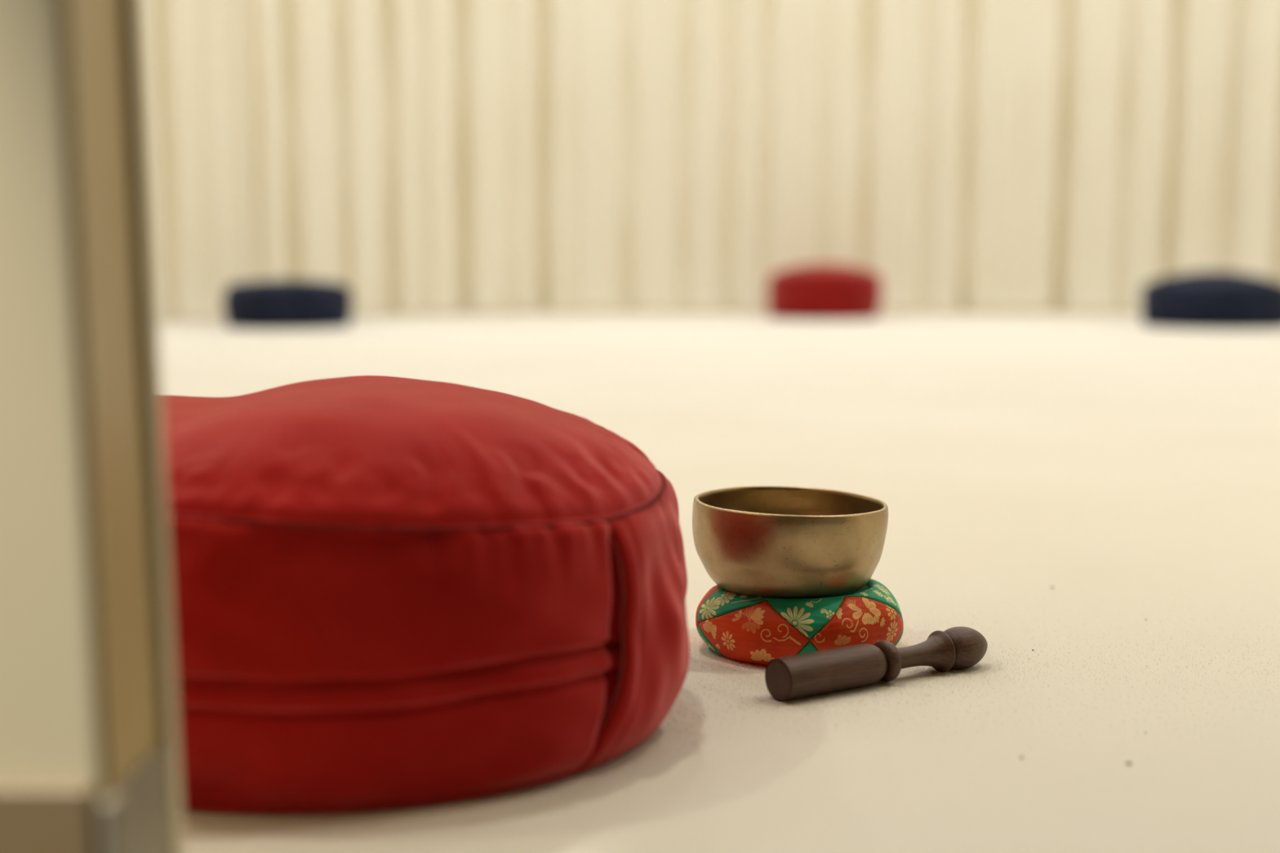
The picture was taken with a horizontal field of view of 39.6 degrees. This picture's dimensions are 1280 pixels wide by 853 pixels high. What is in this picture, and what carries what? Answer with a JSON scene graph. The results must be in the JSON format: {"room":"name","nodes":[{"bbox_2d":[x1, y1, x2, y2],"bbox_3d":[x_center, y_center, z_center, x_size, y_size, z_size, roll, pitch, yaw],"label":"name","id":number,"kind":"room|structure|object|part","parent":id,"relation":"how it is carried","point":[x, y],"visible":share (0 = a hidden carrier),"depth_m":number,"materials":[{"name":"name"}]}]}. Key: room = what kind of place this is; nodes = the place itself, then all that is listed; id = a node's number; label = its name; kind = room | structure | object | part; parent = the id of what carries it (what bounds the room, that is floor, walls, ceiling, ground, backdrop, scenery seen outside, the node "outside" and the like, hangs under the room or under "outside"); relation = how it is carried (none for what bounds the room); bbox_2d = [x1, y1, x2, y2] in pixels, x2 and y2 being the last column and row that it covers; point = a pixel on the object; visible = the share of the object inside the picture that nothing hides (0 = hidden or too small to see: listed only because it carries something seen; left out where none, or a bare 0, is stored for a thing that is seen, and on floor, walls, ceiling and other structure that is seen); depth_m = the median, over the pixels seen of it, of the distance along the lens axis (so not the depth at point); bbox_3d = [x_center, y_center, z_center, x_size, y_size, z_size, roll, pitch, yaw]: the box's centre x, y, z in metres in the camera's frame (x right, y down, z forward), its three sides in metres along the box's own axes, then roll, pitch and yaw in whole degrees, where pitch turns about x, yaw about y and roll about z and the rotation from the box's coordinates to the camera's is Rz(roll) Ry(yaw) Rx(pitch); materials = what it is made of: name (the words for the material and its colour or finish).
{"room":"meditation room","nodes":[
{"label":"meditation room","id":0,"kind":"room"},
{"bbox_2d":[0,0,104,852],"bbox_3d":[-1.733,-1.144,0.449,3.134,2.700,0.063,0,6,0],"label":"wall","id":1,"kind":"structure","parent":0,"point":[51,730],"depth_m":0.54,"materials":[{"name":"beige paint"}]},
{"bbox_2d":[0,783,98,852],"bbox_3d":[-1.733,0.156,0.554,3.133,0.092,0.006,0,6,0],"label":"baseboard","id":2,"kind":"structure","parent":1,"relation":"attached to","point":[35,818],"depth_m":0.55,"materials":[{"name":"brown paint"}]},
{"bbox_2d":[61,0,159,797],"bbox_3d":[-0.188,-0.888,0.477,0.044,2.015,0.055,0,6,0],"label":"trim","id":3,"kind":"structure","parent":1,"relation":"attached to","point":[92,29],"depth_m":0.56,"materials":[{"name":"beige paint"}]},
{"bbox_2d":[98,746,171,852],"bbox_3d":[-0.164,0.156,0.584,0.007,0.086,0.063,0,6,0],"label":"baseboard","id":4,"kind":"object","parent":1,"relation":"attached to","point":[135,818],"visible":1,"depth_m":0.58,"materials":[{"name":"grey paint"}]},
{"bbox_2d":[120,0,184,852],"bbox_3d":[-0.185,-0.850,0.516,0.050,2.100,0.013,0,6,0],"label":"trim","id":5,"kind":"structure","parent":1,"relation":"attached to","point":[132,23],"depth_m":0.60,"materials":[{"name":"beige paint"}]},
{"bbox_2d":[235,0,1057,308],"bbox_3d":[0.100,-1.776,6.347,6.800,2.700,0.100,0,6,0],"label":"wall","id":6,"kind":"structure","parent":0,"point":[237,1],"depth_m":6.38,"materials":[{"name":"beige paint"}]},
{"bbox_2d":[158,308,1279,852],"bbox_3d":[0.100,-0.089,3.504,6.800,0.050,5.913,0,6,0],"label":"floor","id":7,"kind":"structure","parent":0,"point":[1062,445],"depth_m":1.42,"materials":[{"name":"carpet"}]},
{"bbox_2d":[222,279,353,329],"bbox_3d":[-1.015,-0.357,5.131,0.367,0.135,0.372,0,6,0],"label":"cushion","id":8,"kind":"object","parent":7,"relation":"on","point":[273,304],"visible":1,"depth_m":4.98,"materials":[{"name":"blue fabric"}]},
{"bbox_3d":[-1.015,-0.411,5.125,0.346,0.027,0.346,0,6,0],"label":"panel","id":9,"kind":"part","parent":8,"relation":"part of","materials":[{"name":"blue fabric"}]},
{"bbox_2d":[161,375,689,813],"bbox_3d":[-0.164,0.068,0.959,0.380,0.180,0.371,0,6,0],"label":"cushion","id":10,"kind":"object","parent":7,"relation":"on","point":[388,593],"visible":0.8,"depth_m":0.81,"materials":[{"name":"red fabric"}]},
{"bbox_3d":[-0.162,0.008,0.956,0.350,0.060,0.350,0,6,0],"label":"panel","id":11,"kind":"part","parent":10,"relation":"part of","materials":[{"name":"red fabric"}]},
{"bbox_2d":[182,569,1279,814],"bbox_3d":[0.162,0.139,1.135,0.768,0.002,0.671,0,6,0],"label":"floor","id":12,"kind":"structure","parent":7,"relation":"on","point":[900,675],"depth_m":1.02,"materials":[{"name":"beige carpet"}]},
{"bbox_2d":[695,577,903,665],"bbox_3d":[0.100,0.119,1.127,0.130,0.042,0.130,0,6,0],"label":"cushion","id":13,"kind":"object","parent":7,"relation":"on","point":[758,630],"visible":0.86,"depth_m":1.08,"materials":[{"name":"multicoloured fabric"}]},
{"bbox_2d":[692,485,888,598],"bbox_3d":[0.095,0.076,1.123,0.123,0.064,0.123,0,6,4],"label":"bowl","id":14,"kind":"object","parent":13,"relation":"on","point":[765,541],"visible":0.96,"depth_m":1.08,"materials":[{"name":"gold metal"}]},
{"bbox_2d":[767,263,882,319],"bbox_3d":[0.590,-0.435,5.686,0.366,0.172,0.370,0,6,0],"label":"cushion","id":15,"kind":"object","parent":7,"relation":"on","point":[813,291],"visible":1,"depth_m":5.54,"materials":[{"name":"red fabric"}]},
{"bbox_3d":[0.593,-0.499,5.679,0.342,0.043,0.342,0,6,0],"label":"panel","id":16,"kind":"part","parent":15,"relation":"part of","materials":[{"name":"red fabric"}]},
{"bbox_2d":[764,626,987,701],"bbox_3d":[0.144,0.137,1.042,0.160,0.026,0.026,-4,7,-34],"label":"mallet","id":17,"kind":"object","parent":7,"relation":"on","point":[855,666],"visible":1,"depth_m":1.02,"materials":[{"name":"brown wood"}]},
{"bbox_2d":[1140,271,1279,329],"bbox_3d":[1.668,-0.371,5.151,0.425,0.160,0.421,0,6,0],"label":"cushion","id":18,"kind":"object","parent":7,"relation":"on","point":[1202,300],"visible":1,"depth_m":4.98,"materials":[{"name":"blue fabric"}]},
{"bbox_3d":[1.668,-0.425,5.144,0.401,0.052,0.401,0,6,0],"label":"panel","id":19,"kind":"part","parent":18,"relation":"part of","materials":[{"name":"blue fabric"}]},
{"bbox_3d":[0.100,-2.851,3.240,6.800,0.100,5.850,0,6,0],"label":"ceiling","id":20,"kind":"structure","parent":0,"visible":0},
{"bbox_3d":[0.486,-2.996,5.381,5.535,0.068,0.784,0,6,0],"label":"rail","id":21,"kind":"object","parent":20,"relation":"attached to","visible":0},
{"bbox_2d":[142,0,245,319],"bbox_3d":[-1.740,-1.609,5.082,1.159,2.626,0.121,-2,7,-20],"label":"curtain","id":22,"kind":"object","parent":21,"relation":"hanging from","point":[191,46],"visible":0.28,"depth_m":5.33,"materials":[{"name":"fabric"}]},
{"bbox_2d":[238,0,1279,314],"bbox_3d":[1.003,-1.674,5.675,4.496,2.624,0.612,0,6,0],"label":"curtain","id":23,"kind":"object","parent":21,"relation":"hanging from","point":[406,155],"visible":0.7,"depth_m":5.91,"materials":[{"name":"fabric"}]}
]}

